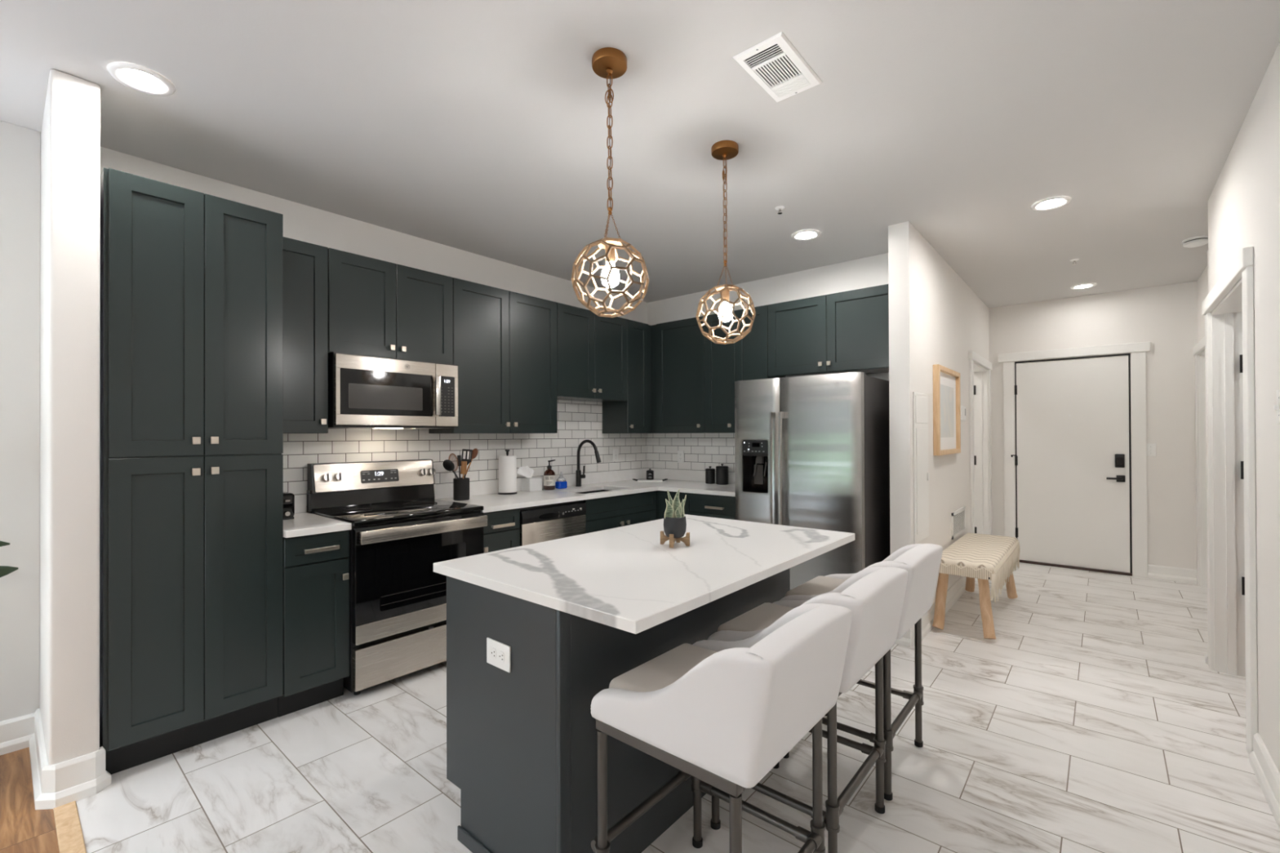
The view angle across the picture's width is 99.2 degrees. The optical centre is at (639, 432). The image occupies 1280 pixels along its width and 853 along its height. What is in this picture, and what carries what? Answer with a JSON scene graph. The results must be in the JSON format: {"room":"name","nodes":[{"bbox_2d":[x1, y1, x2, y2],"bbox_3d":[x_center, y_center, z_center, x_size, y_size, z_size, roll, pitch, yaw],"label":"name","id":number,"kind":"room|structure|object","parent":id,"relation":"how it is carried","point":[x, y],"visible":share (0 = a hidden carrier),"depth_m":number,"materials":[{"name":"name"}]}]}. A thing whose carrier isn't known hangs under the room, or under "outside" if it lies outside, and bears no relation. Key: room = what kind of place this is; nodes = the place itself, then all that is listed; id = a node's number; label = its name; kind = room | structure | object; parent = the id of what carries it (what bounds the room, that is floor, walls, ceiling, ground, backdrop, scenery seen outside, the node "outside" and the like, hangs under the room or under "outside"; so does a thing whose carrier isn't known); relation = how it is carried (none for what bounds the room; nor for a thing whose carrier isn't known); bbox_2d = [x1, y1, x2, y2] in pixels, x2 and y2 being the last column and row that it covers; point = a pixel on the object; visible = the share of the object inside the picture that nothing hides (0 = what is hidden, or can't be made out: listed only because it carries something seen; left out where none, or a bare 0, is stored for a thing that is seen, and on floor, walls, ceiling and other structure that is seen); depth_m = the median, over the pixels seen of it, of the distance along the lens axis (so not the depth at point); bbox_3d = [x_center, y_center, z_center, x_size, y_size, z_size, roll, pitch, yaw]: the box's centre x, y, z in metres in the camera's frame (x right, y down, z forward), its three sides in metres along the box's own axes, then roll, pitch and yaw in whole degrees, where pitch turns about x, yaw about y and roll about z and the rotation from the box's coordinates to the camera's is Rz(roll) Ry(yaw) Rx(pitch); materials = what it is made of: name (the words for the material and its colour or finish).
{"room":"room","nodes":[
{"label":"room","id":0,"kind":"room"},
{"bbox_2d":[0,120,40,721],"bbox_3d":[-3.965,0.020,2.217,2.598,2.727,1.095,0,0,-6],"label":"wall","id":1,"kind":"structure","parent":0,"point":[20,146],"depth_m":2.39,"materials":[{"name":"white"}]},
{"bbox_2d":[0,712,34,755],"bbox_3d":[-2.964,1.311,2.070,0.028,0.135,0.900,0,0,40],"label":"baseboard","id":2,"kind":"structure","parent":1,"relation":"attached to","point":[15,733],"depth_m":2.37,"materials":[{"name":"white"}]},
{"bbox_2d":[0,746,59,852],"bbox_3d":[-2.313,1.429,0.565,5.810,0.120,2.391,0,0,40],"label":"floor","id":3,"kind":"structure","parent":0,"point":[24,828],"depth_m":1.96,"materials":[{"name":"brown wood"}]},
{"bbox_2d":[0,541,18,577],"bbox_3d":[-2.645,0.694,1.926,0.441,1.366,0.591,0,0,40],"label":"floor plant","id":4,"kind":"object","parent":3,"relation":"on","point":[4,570],"visible":1,"depth_m":2.14,"materials":[{"name":"green plant"}]},
{"bbox_2d":[39,69,100,765],"bbox_3d":[-2.426,0.015,2.308,0.776,2.727,0.134,0,0,40],"label":"wall","id":5,"kind":"structure","parent":0,"point":[70,211],"depth_m":2.06,"materials":[{"name":"white paint"}]},
{"bbox_2d":[29,708,111,809],"bbox_3d":[-2.365,1.302,2.254,0.694,0.150,0.199,0,0,40],"label":"baseboard","id":6,"kind":"structure","parent":5,"relation":"attached to","point":[82,777],"depth_m":2.05,"materials":[{"name":"white"}]},
{"bbox_2d":[53,800,86,852],"bbox_3d":[-0.830,1.413,0.911,3.418,0.104,0.057,0,0,40],"label":"trim","id":7,"kind":"structure","parent":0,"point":[70,839],"depth_m":1.88,"materials":[{"name":"brown wood"}]},
{"bbox_2d":[100,146,647,494],"bbox_3d":[-1.298,0.020,4.126,0.140,2.727,4.088,0,0,40],"label":"wall","id":8,"kind":"structure","parent":0,"point":[301,222],"depth_m":3.55,"materials":[{"name":"white paint"}]},
{"bbox_2d":[283,236,328,433],"bbox_3d":[-1.936,-0.509,2.997,0.354,1.031,0.304,0,0,40],"label":"upper cabinet","id":9,"kind":"object","parent":8,"relation":"attached to","point":[305,264],"visible":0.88,"depth_m":2.94,"materials":[{"name":"grey paint"}]},
{"bbox_2d":[328,247,453,364],"bbox_3d":[-1.592,-0.734,3.405,0.354,0.581,0.759,0,0,40],"label":"upper cabinet","id":10,"kind":"object","parent":8,"relation":"attached to","point":[379,308],"visible":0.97,"depth_m":3.27,"materials":[{"name":"grey paint"}]},
{"bbox_2d":[281,400,648,512],"bbox_3d":[-1.042,0.151,4.311,0.008,0.865,3.474,0,0,40],"label":"tiled wall","id":11,"kind":"structure","parent":8,"relation":"attached to","point":[578,421],"depth_m":4.12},
{"bbox_2d":[293,493,306,513],"bbox_3d":[-2.063,0.417,3.097,0.020,0.104,0.296,0,0,40],"label":"backsplash","id":12,"kind":"structure","parent":11,"relation":"attached to","point":[300,500],"depth_m":3.18,"materials":[{"name":"tile"}]},
{"bbox_2d":[613,448,618,461],"bbox_3d":[-0.231,0.219,5.245,0.017,0.120,0.075,0,0,40],"label":"wall switch","id":13,"kind":"object","parent":11,"relation":"attached to","point":[615,458],"visible":1,"depth_m":5.24,"materials":[{"name":"white plastic"}]},
{"bbox_2d":[428,277,557,433],"bbox_3d":[-1.053,-0.507,4.036,0.354,1.031,0.897,0,0,40],"label":"upper cabinet","id":14,"kind":"object","parent":8,"relation":"attached to","point":[504,341],"visible":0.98,"depth_m":3.89,"materials":[{"name":"grey paint"}]},
{"bbox_2d":[556,302,626,402],"bbox_3d":[-0.494,-0.652,4.694,0.354,0.739,0.824,0,0,40],"label":"upper cabinet","id":15,"kind":"object","parent":8,"relation":"attached to","point":[592,348],"visible":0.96,"depth_m":4.57,"materials":[{"name":"grey paint"}]},
{"bbox_2d":[602,319,651,433],"bbox_3d":[-0.108,-0.505,5.147,0.354,1.031,0.362,0,0,40],"label":"upper cabinet","id":16,"kind":"object","parent":8,"relation":"attached to","point":[632,415],"visible":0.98,"depth_m":5.03,"materials":[{"name":"grey paint"}]},
{"bbox_2d":[328,351,457,429],"bbox_3d":[-1.555,-0.232,3.373,0.429,0.420,0.745,0,0,40],"label":"microwave","id":17,"kind":"object","parent":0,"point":[365,391],"visible":1,"depth_m":3.20,"materials":[{"name":"silver metal"}]},
{"bbox_2d":[0,0,1279,308],"bbox_3d":[0.747,-1.411,2.539,7.950,0.100,9.416,0,0,40],"label":"ceiling","id":18,"kind":"structure","parent":0,"point":[476,126],"depth_m":2.35,"materials":[{"name":"white paint"}]},
{"bbox_2d":[106,62,175,96],"bbox_3d":[-1.905,-1.348,2.087,0.194,0.008,0.194,0,0,40],"label":"recessed light","id":19,"kind":"object","parent":18,"relation":"in","point":[137,77],"visible":1,"depth_m":2.08,"materials":[{"name":"white"}]},
{"bbox_2d":[571,47,648,317],"bbox_3d":[-0.110,-0.893,1.985,0.280,0.932,0.281,0,0,40],"label":"pendant lamp","id":20,"kind":"object","parent":18,"relation":"hanging from","point":[608,63],"visible":1,"depth_m":1.96,"materials":[{"name":"gold metal"}]},
{"bbox_2d":[598,240,622,262],"bbox_3d":[-0.108,-0.655,1.984,0.088,0.074,0.088,0,0,40],"label":"socket","id":21,"kind":"object","parent":20,"relation":"attached to","point":[611,255],"depth_m":1.97,"materials":[{"name":"gold metal"}]},
{"bbox_2d":[695,140,755,344],"bbox_3d":[0.406,-0.892,2.594,0.280,0.932,0.281,0,0,-23],"label":"pendant lamp","id":22,"kind":"object","parent":18,"relation":"hanging from","point":[723,150],"visible":1,"depth_m":2.57,"materials":[{"name":"gold"}]},
{"bbox_2d":[715,285,734,302],"bbox_3d":[0.407,-0.654,2.593,0.088,0.074,0.088,0,0,-23],"label":"socket","id":23,"kind":"object","parent":22,"relation":"attached to","point":[726,293],"depth_m":2.58,"materials":[{"name":"gold metal"}]},
{"bbox_2d":[732,31,822,102],"bbox_3d":[0.521,-1.357,2.046,0.192,0.010,0.348,0,0,40],"label":"ceiling vent","id":24,"kind":"object","parent":18,"relation":"in","point":[774,63],"visible":1,"depth_m":2.03,"materials":[{"name":"white"}]},
{"bbox_2d":[791,229,820,240],"bbox_3d":[1.137,-1.351,3.737,0.194,0.008,0.194,0,0,40],"label":"recessed light","id":25,"kind":"object","parent":18,"relation":"in","point":[806,234],"visible":1,"depth_m":3.73,"materials":[{"name":"white"}]},
{"bbox_2d":[1031,195,1071,210],"bbox_3d":[2.442,-1.359,3.240,0.194,0.008,0.194,0,0,40],"label":"recessed light","id":26,"kind":"object","parent":18,"relation":"in","point":[1053,202],"visible":1,"depth_m":3.23,"materials":[{"name":"white"}]},
{"bbox_2d":[1070,283,1096,289],"bbox_3d":[4.120,-1.356,5.065,0.194,0.008,0.194,0,0,40],"label":"recessed light","id":27,"kind":"object","parent":18,"relation":"in","point":[1084,286],"visible":1,"depth_m":5.06,"materials":[{"name":"white"}]},
{"bbox_2d":[1182,235,1208,247],"bbox_3d":[3.931,-1.342,3.851,0.144,0.048,0.144,0,0,40],"label":"smoke detector","id":28,"kind":"object","parent":18,"relation":"attached to","point":[1198,241],"visible":0.91,"depth_m":3.82,"materials":[{"name":"white plastic"}]},
{"bbox_2d":[1183,237,1208,243],"bbox_3d":[3.931,-1.349,3.851,0.125,0.006,0.125,0,0,40],"label":"grille","id":29,"kind":"object","parent":28,"relation":"attached to","point":[1192,240],"depth_m":3.81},
{"bbox_2d":[75,562,1279,852],"bbox_3d":[1.249,1.432,3.727,4.480,0.120,6.927,0,0,40],"label":"floor","id":30,"kind":"structure","parent":0,"point":[1095,718],"depth_m":2.24,"materials":[{"name":"tile"}]},
{"bbox_2d":[99,167,283,774],"bbox_3d":[-2.117,0.170,2.547,0.654,2.416,0.609,0,0,40],"label":"pantry cabinet","id":31,"kind":"object","parent":30,"relation":"on","point":[191,340],"visible":0.98,"depth_m":2.32,"materials":[{"name":"grey paint"}]},
{"bbox_2d":[277,529,349,717],"bbox_3d":[-1.816,0.940,2.886,0.665,0.876,0.295,0,0,40],"label":"base cabinet","id":32,"kind":"object","parent":30,"relation":"on","point":[316,567],"visible":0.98,"depth_m":2.70,"materials":[{"name":"grey paint"}]},
{"bbox_2d":[283,493,351,537],"bbox_3d":[-1.822,0.432,2.891,0.655,0.138,0.296,0,0,40],"label":"countertop","id":33,"kind":"structure","parent":32,"relation":"on","point":[304,523],"depth_m":2.78,"materials":[{"name":"stone"}]},
{"bbox_2d":[283,491,294,519],"bbox_3d":[-1.976,0.397,2.936,0.205,0.141,0.158,0,0,40],"label":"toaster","id":34,"kind":"object","parent":33,"relation":"on","point":[288,498],"visible":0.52,"depth_m":2.92,"materials":[{"name":"black"}]},
{"bbox_2d":[306,458,487,695],"bbox_3d":[-1.440,0.781,3.270,0.720,1.196,0.772,0,0,40],"label":"range","id":35,"kind":"object","parent":30,"relation":"on","point":[397,602],"visible":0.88,"depth_m":3.04,"materials":[{"name":"silver metal"}]},
{"bbox_2d":[311,498,483,526],"bbox_3d":[-1.434,0.470,3.263,0.585,0.028,0.766,0,0,40],"label":"cooktop","id":36,"kind":"object","parent":35,"relation":"in","point":[388,513],"depth_m":3.18,"materials":[{"name":"black"}]},
{"bbox_2d":[483,508,519,553],"bbox_3d":[-1.121,0.942,3.702,0.665,0.876,0.303,0,0,40],"label":"base cabinet","id":37,"kind":"object","parent":30,"relation":"on","point":[502,531],"visible":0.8,"depth_m":3.52,"materials":[{"name":"grey paint"}]},
{"bbox_2d":[518,500,586,546],"bbox_3d":[-0.823,0.943,4.043,0.620,0.876,0.593,0,0,40],"label":"dishwasher","id":38,"kind":"object","parent":30,"relation":"on","point":[541,523],"visible":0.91,"depth_m":3.83,"materials":[{"name":"silver metal"}]},
{"bbox_2d":[446,568,790,852],"bbox_3d":[0.015,0.929,2.255,0.614,0.879,1.463,0,0,40],"label":"kitchen island","id":39,"kind":"object","parent":30,"relation":"on","point":[522,748],"visible":0.41,"depth_m":1.68,"materials":[{"name":"grey paint"}]},
{"bbox_2d":[486,637,511,672],"bbox_3d":[-0.439,0.689,1.686,0.120,0.079,0.008,0,0,40],"label":"wall outlet","id":40,"kind":"object","parent":39,"relation":"attached to","point":[498,654],"visible":1,"depth_m":1.68,"materials":[{"name":"white plastic"}]},
{"bbox_2d":[490,647,496,658],"bbox_3d":[-0.457,0.689,1.698,0.030,0.033,0.002,0,0,40],"label":"socket","id":41,"kind":"object","parent":40,"relation":"attached to","point":[493,650],"depth_m":1.70,"materials":[{"name":"white"}]},
{"bbox_2d":[497,651,504,662],"bbox_3d":[-0.425,0.689,1.671,0.030,0.033,0.002,0,0,40],"label":"socket","id":42,"kind":"object","parent":40,"relation":"attached to","point":[500,654],"depth_m":1.67,"materials":[{"name":"white"}]},
{"bbox_2d":[433,514,854,634],"bbox_3d":[0.122,0.472,2.185,0.940,0.030,1.512,0,0,40],"label":"island countertop","id":43,"kind":"structure","parent":39,"relation":"on","point":[623,578],"depth_m":1.85,"materials":[{"name":"stone"}]},
{"bbox_2d":[660,530,689,547],"bbox_3d":[0.141,0.427,2.194,0.096,0.052,0.096,0,0,-27],"label":"plant stand","id":44,"kind":"object","parent":43,"relation":"on","point":[664,538],"visible":0.84,"depth_m":2.17,"materials":[{"name":"brown wood"}]},
{"bbox_2d":[663,488,686,537],"bbox_3d":[0.140,0.326,2.195,0.093,0.192,0.093,0,0,40],"label":"potted plant","id":45,"kind":"object","parent":44,"relation":"on","point":[674,517],"visible":0.98,"depth_m":2.18,"materials":[{"name":"green plant"}]},
{"bbox_2d":[582,490,656,533],"bbox_3d":[-0.353,0.944,4.612,0.657,0.876,0.872,0,0,40],"label":"base cabinet","id":46,"kind":"object","parent":30,"relation":"on","point":[623,510],"visible":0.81,"depth_m":4.38,"materials":[{"name":"grey paint"}]},
{"bbox_2d":[656,490,684,519],"bbox_3d":[0.234,0.944,5.098,0.918,0.876,0.617,0,0,40],"label":"base cabinet","id":47,"kind":"object","parent":30,"relation":"on","point":[661,495],"visible":0.04,"depth_m":4.72,"materials":[{"name":"grey paint"}]},
{"bbox_2d":[433,467,735,512],"bbox_3d":[-0.115,0.432,4.225,1.526,0.138,2.402,0,0,40],"label":"countertop","id":48,"kind":"structure","parent":47,"relation":"on","point":[485,494],"depth_m":4.46,"materials":[{"name":"stone"}]},
{"bbox_2d":[453,477,469,500],"bbox_3d":[-1.241,0.394,3.788,0.108,0.150,0.108,0,0,40],"label":"utensil crock","id":49,"kind":"object","parent":48,"relation":"on","point":[460,486],"visible":0.95,"depth_m":3.74,"materials":[{"name":"black ceramic"}]},
{"bbox_2d":[442,459,459,479],"bbox_3d":[-1.262,0.321,3.728,0.166,0.272,0.043,0,0,-38],"label":"ladle","id":50,"kind":"object","parent":49,"relation":"in","point":[448,464],"visible":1,"depth_m":3.69,"materials":[{"name":"black plastic"}]},
{"bbox_2d":[457,455,461,479],"bbox_3d":[-1.254,0.307,3.783,0.028,0.296,0.013,0,0,-32],"label":"spatula","id":51,"kind":"object","parent":49,"relation":"in","point":[459,457],"visible":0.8,"depth_m":3.78,"materials":[{"name":"black plastic"}]},
{"bbox_2d":[460,461,466,478],"bbox_3d":[-1.225,0.328,3.788,0.043,0.255,0.015,0,0,-13],"label":"wooden spatula","id":52,"kind":"object","parent":49,"relation":"in","point":[464,464],"visible":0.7,"depth_m":3.79,"materials":[{"name":"brown wood"}]},
{"bbox_2d":[461,448,472,478],"bbox_3d":[-1.215,0.286,3.826,0.073,0.339,0.029,0,0,-32],"label":"slotted turner","id":53,"kind":"object","parent":49,"relation":"in","point":[469,460],"visible":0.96,"depth_m":3.82,"materials":[{"name":"black plastic"}]},
{"bbox_2d":[463,448,478,477],"bbox_3d":[-1.220,0.286,3.847,0.032,0.343,0.165,0,0,40],"label":"wooden spoon","id":54,"kind":"object","parent":49,"relation":"in","point":[474,453],"visible":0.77,"depth_m":3.88,"materials":[{"name":"brown wood"}]},
{"bbox_2d":[497,449,517,494],"bbox_3d":[-1.015,0.301,4.175,0.144,0.338,0.144,0,0,40],"label":"paper towel holder","id":55,"kind":"object","parent":48,"relation":"on","point":[506,451],"visible":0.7,"depth_m":4.14,"materials":[{"name":"black metal"}]},
{"bbox_2d":[498,455,516,493],"bbox_3d":[-1.015,0.319,4.175,0.133,0.277,0.133,0,0,40],"label":"paper towel roll","id":56,"kind":"object","parent":55,"relation":"on","point":[507,464],"visible":1,"depth_m":4.12,"materials":[{"name":"white"}]},
{"bbox_2d":[516,465,542,491],"bbox_3d":[-0.905,0.367,4.355,0.114,0.207,0.222,0,0,40],"label":"tissue box","id":57,"kind":"object","parent":48,"relation":"on","point":[528,483],"visible":1,"depth_m":4.35,"materials":[{"name":"white"}]},
{"bbox_2d":[543,459,555,489],"bbox_3d":[-0.745,0.348,4.480,0.096,0.245,0.095,0,0,40],"label":"soap bottle","id":58,"kind":"object","parent":48,"relation":"on","point":[548,474],"visible":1,"depth_m":4.44,"materials":[{"name":"orange glass"}]},
{"bbox_2d":[555,471,567,488],"bbox_3d":[-0.658,0.400,4.558,0.084,0.142,0.090,0,0,40],"label":"soap bottle","id":59,"kind":"object","parent":48,"relation":"on","point":[561,482],"visible":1,"depth_m":4.53,"materials":[{"name":"blue"}]},
{"bbox_2d":[575,440,600,486],"bbox_3d":[-0.439,0.267,4.695,0.281,0.408,0.085,0,0,40],"label":"faucet","id":60,"kind":"object","parent":48,"relation":"on","point":[579,476],"visible":1,"depth_m":4.74,"materials":[{"name":"black metal"}]},
{"bbox_2d":[632,478,667,482],"bbox_3d":[0.096,0.457,5.205,0.342,0.027,0.150,0,0,2],"label":"serving board","id":61,"kind":"object","parent":48,"relation":"on","point":[665,479],"visible":0.99,"depth_m":5.16,"materials":[{"name":"stone"}]},
{"bbox_2d":[646,468,653,479],"bbox_3d":[0.096,0.401,5.229,0.074,0.108,0.074,0,0,40],"label":"jar","id":62,"kind":"object","parent":61,"relation":"on","point":[650,473],"visible":1,"depth_m":5.20,"materials":[{"name":"black"}]},
{"bbox_2d":[705,466,715,484],"bbox_3d":[0.641,0.389,4.978,0.088,0.158,0.088,0,0,40],"label":"canister","id":63,"kind":"object","parent":48,"relation":"on","point":[709,473],"visible":1,"depth_m":4.94,"materials":[{"name":"metal"}]},
{"bbox_2d":[715,463,728,484],"bbox_3d":[0.739,0.375,4.902,0.112,0.184,0.112,0,0,40],"label":"canister","id":64,"kind":"object","parent":48,"relation":"on","point":[722,472],"visible":1,"depth_m":4.86,"materials":[{"name":"metal"}]},
{"bbox_2d":[684,493,735,519],"bbox_3d":[0.796,0.939,4.583,0.602,0.876,0.674,0,0,40],"label":"base cabinet","id":65,"kind":"object","parent":30,"relation":"on","point":[697,504],"visible":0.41,"depth_m":4.38,"materials":[{"name":"grey paint"}]},
{"bbox_2d":[590,603,852,852],"bbox_3d":[0.220,0.916,1.485,0.558,0.894,0.505,0,0,40],"label":"bar stool","id":66,"kind":"object","parent":30,"relation":"on","point":[722,714],"visible":1,"depth_m":1.29,"materials":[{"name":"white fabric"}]},
{"bbox_2d":[608,643,716,692],"bbox_3d":[0.178,0.723,1.521,0.405,0.084,0.376,0,0,40],"label":"seat cushion","id":67,"kind":"object","parent":66,"relation":"on","point":[664,669],"depth_m":1.56,"materials":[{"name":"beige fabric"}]},
{"bbox_2d":[707,567,907,852],"bbox_3d":[0.582,0.917,1.910,0.558,0.894,0.505,0,0,40],"label":"bar stool","id":68,"kind":"object","parent":30,"relation":"on","point":[874,596],"visible":0.64,"depth_m":1.74,"materials":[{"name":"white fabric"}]},
{"bbox_2d":[717,602,793,631],"bbox_3d":[0.540,0.723,1.946,0.405,0.084,0.376,0,0,40],"label":"seat cushion","id":69,"kind":"object","parent":68,"relation":"on","point":[761,617],"depth_m":2.00,"materials":[{"name":"beige fabric"}]},
{"bbox_2d":[734,371,889,590],"bbox_3d":[1.281,0.496,3.983,0.906,1.752,0.897,0,0,40],"label":"refrigerator","id":70,"kind":"object","parent":30,"relation":"on","point":[811,451],"visible":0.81,"depth_m":3.63,"materials":[{"name":"grey"}]},
{"bbox_2d":[779,543,942,800],"bbox_3d":[0.932,0.918,2.321,0.558,0.894,0.505,0,0,40],"label":"bar stool","id":71,"kind":"object","parent":30,"relation":"on","point":[922,562],"visible":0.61,"depth_m":2.16,"materials":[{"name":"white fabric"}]},
{"bbox_2d":[784,576,845,596],"bbox_3d":[0.889,0.724,2.358,0.405,0.084,0.376,0,0,40],"label":"seat cushion","id":72,"kind":"object","parent":71,"relation":"on","point":[819,584],"depth_m":2.41,"materials":[{"name":"beige fabric"}]},
{"bbox_2d":[932,533,1020,639],"bbox_3d":[2.571,1.115,4.129,0.386,0.492,1.320,0,0,40],"label":"bench","id":73,"kind":"object","parent":30,"relation":"on","point":[984,557],"visible":0.99,"depth_m":3.77,"materials":[{"name":"fabric"}]},
{"bbox_2d":[940,533,1017,573],"bbox_3d":[2.567,0.918,4.140,0.370,0.098,1.300,0,0,40],"label":"seat cushion","id":74,"kind":"object","parent":73,"relation":"on","point":[973,553],"depth_m":3.90,"materials":[{"name":"fabric"}]},
{"bbox_2d":[1019,560,1132,576],"bbox_3d":[4.363,1.358,5.515,0.915,0.022,0.130,0,0,40],"label":"threshold","id":75,"kind":"object","parent":30,"relation":"on","point":[1020,561],"visible":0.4,"depth_m":5.43,"materials":[{"name":"brown"}]},
{"bbox_2d":[647,253,888,471],"bbox_3d":[1.026,0.015,4.913,2.662,2.727,0.120,0,0,40],"label":"wall","id":76,"kind":"structure","parent":0,"point":[870,271],"depth_m":4.61,"materials":[{"name":"white paint"}]},
{"bbox_2d":[650,315,715,433],"bbox_3d":[0.313,-0.507,5.202,0.922,1.031,0.362,0,0,40],"label":"upper cabinet","id":77,"kind":"object","parent":76,"relation":"attached to","point":[677,347],"visible":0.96,"depth_m":4.98,"materials":[{"name":"grey paint"}]},
{"bbox_2d":[648,433,734,471],"bbox_3d":[0.664,0.186,5.135,1.523,0.355,0.008,0,0,40],"label":"tiled wall","id":78,"kind":"structure","parent":76,"relation":"attached to","point":[701,451],"depth_m":5.26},
{"bbox_2d":[677,450,684,462],"bbox_3d":[0.400,0.241,5.349,0.075,0.120,0.008,0,0,40],"label":"wall outlet","id":79,"kind":"object","parent":78,"relation":"attached to","point":[680,453],"visible":1,"depth_m":5.35,"materials":[{"name":"white plastic"}]},
{"bbox_2d":[704,305,773,432],"bbox_3d":[0.896,-0.511,4.706,0.604,1.031,0.362,0,0,40],"label":"upper cabinet","id":80,"kind":"object","parent":76,"relation":"attached to","point":[746,358],"visible":0.56,"depth_m":4.62,"materials":[{"name":"grey paint"}]},
{"bbox_2d":[767,284,888,377],"bbox_3d":[1.502,-0.741,4.191,0.987,0.583,0.362,0,0,40],"label":"upper cabinet","id":81,"kind":"object","parent":76,"relation":"attached to","point":[844,331],"visible":0.94,"depth_m":4.06,"materials":[{"name":"grey paint"}]},
{"bbox_2d":[888,221,989,646],"bbox_3d":[2.724,0.008,4.758,0.125,2.727,3.210,0,0,40],"label":"wall","id":82,"kind":"structure","parent":0,"point":[935,317],"depth_m":3.86,"materials":[{"name":"white paint"}]},
{"bbox_2d":[894,628,911,647],"bbox_3d":[1.683,1.306,3.515,0.117,0.125,0.028,0,0,40],"label":"baseboard","id":83,"kind":"structure","parent":82,"relation":"attached to","point":[905,641],"depth_m":3.49,"materials":[{"name":"white"}]},
{"bbox_2d":[912,391,928,544],"bbox_3d":[1.904,0.233,3.678,0.020,0.992,0.370,0,0,40],"label":"electrical panel","id":84,"kind":"object","parent":82,"relation":"attached to","point":[920,401],"visible":0.97,"depth_m":3.64,"materials":[{"name":"white"}]},
{"bbox_2d":[912,576,966,644],"bbox_3d":[2.413,1.307,4.261,0.028,0.125,2.005,0,0,40],"label":"baseboard","id":85,"kind":"structure","parent":82,"relation":"attached to","point":[957,589],"depth_m":4.21,"materials":[{"name":"white"}]},
{"bbox_2d":[933,364,960,455],"bbox_3d":[2.399,-0.161,4.249,0.040,0.662,0.775,0,0,40],"label":"picture frame","id":86,"kind":"object","parent":82,"relation":"attached to","point":[946,381],"visible":1,"depth_m":4.23,"materials":[{"name":"brown wood"}]},
{"bbox_2d":[940,384,954,437],"bbox_3d":[2.394,-0.161,4.254,0.001,0.402,0.535,0,0,40],"label":"mirror","id":87,"kind":"object","parent":86,"relation":"attached to","point":[947,391],"depth_m":4.27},
{"bbox_2d":[951,506,965,539],"bbox_3d":[2.701,0.763,4.618,0.010,0.215,0.520,0,0,40],"label":"air vent","id":88,"kind":"object","parent":82,"relation":"in","point":[958,517],"visible":1,"depth_m":4.60,"materials":[{"name":"white"}]},
{"bbox_2d":[960,405,965,421],"bbox_3d":[2.785,-0.164,4.711,0.030,0.130,0.190,0,0,40],"label":"thermostat","id":89,"kind":"object","parent":82,"relation":"attached to","point":[962,407],"visible":0.69,"depth_m":4.69,"materials":[{"name":"white plastic"}]},
{"bbox_2d":[968,350,991,534],"bbox_3d":[3.376,0.310,5.503,0.163,2.124,1.162,0,0,40],"label":"door frame","id":90,"kind":"structure","parent":82,"relation":"attached to","point":[980,374],"depth_m":5.84,"materials":[{"name":"white"}]},
{"bbox_2d":[988,280,1197,575],"bbox_3d":[4.005,0.008,5.854,3.300,2.727,0.120,0,0,40],"label":"wall","id":91,"kind":"structure","parent":0,"point":[1166,316],"depth_m":5.10,"materials":[{"name":"white paint"}]},
{"bbox_2d":[1010,355,1130,573],"bbox_3d":[4.310,0.306,5.500,0.936,2.078,0.100,0,0,40],"label":"door","id":92,"kind":"structure","parent":91,"relation":"in","point":[1072,456],"depth_m":5.46,"materials":[{"name":"white"}]},
{"bbox_2d":[998,341,1151,577],"bbox_3d":[4.364,0.267,5.528,1.197,2.224,0.152,0,0,40],"label":"door frame","id":93,"kind":"structure","parent":91,"relation":"attached to","point":[1138,350],"depth_m":5.20,"materials":[{"name":"white"}]},
{"bbox_2d":[1147,564,1197,584],"bbox_3d":[4.892,1.301,5.000,0.343,0.125,0.028,0,0,40],"label":"baseboard","id":94,"kind":"structure","parent":91,"relation":"attached to","point":[1154,571],"depth_m":5.00,"materials":[{"name":"white"}]},
{"bbox_2d":[1197,265,1207,354],"bbox_3d":[4.308,-0.002,3.966,0.120,2.727,2.365,0,0,40],"label":"wall","id":95,"kind":"structure","parent":0,"point":[1202,280],"depth_m":4.71,"materials":[{"name":"white paint"}]},
{"bbox_2d":[1193,336,1207,586],"bbox_3d":[4.704,0.294,4.449,0.157,2.134,1.117,0,0,40],"label":"door frame","id":96,"kind":"structure","parent":95,"relation":"attached to","point":[1202,356],"depth_m":4.81,"materials":[{"name":"white"}]},
{"bbox_2d":[1208,41,1279,773],"bbox_3d":[1.239,-0.008,0.500,0.284,2.727,6.890,0,0,40],"label":"wall","id":97,"kind":"structure","parent":0,"point":[1244,200],"depth_m":2.12,"materials":[{"name":"white paint"}]},
{"bbox_2d":[1201,246,1257,754],"bbox_3d":[2.981,0.294,2.691,0.157,2.130,1.241,0,0,40],"label":"door frame","id":98,"kind":"structure","parent":97,"relation":"attached to","point":[1228,557],"depth_m":3.05,"materials":[{"name":"white"}]},
{"bbox_2d":[1239,354,1244,595],"bbox_3d":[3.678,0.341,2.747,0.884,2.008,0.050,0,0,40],"label":"door hinges","id":99,"kind":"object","parent":97,"relation":"in","point":[1241,355],"depth_m":3.02,"materials":[{"name":"metal"}]},
{"bbox_2d":[1248,733,1279,830],"bbox_3d":[0.750,1.292,0.154,0.028,0.125,5.474,0,0,40],"label":"baseboard","id":100,"kind":"structure","parent":97,"relation":"attached to","point":[1267,774],"depth_m":2.05,"materials":[{"name":"white"}]},
{"bbox_2d":[1273,389,1279,423],"bbox_3d":[2.249,-0.091,1.921,0.017,0.120,0.075,0,0,40],"label":"wall switch","id":101,"kind":"object","parent":97,"relation":"attached to","point":[1277,406],"visible":1,"depth_m":1.92,"materials":[{"name":"white plastic"}]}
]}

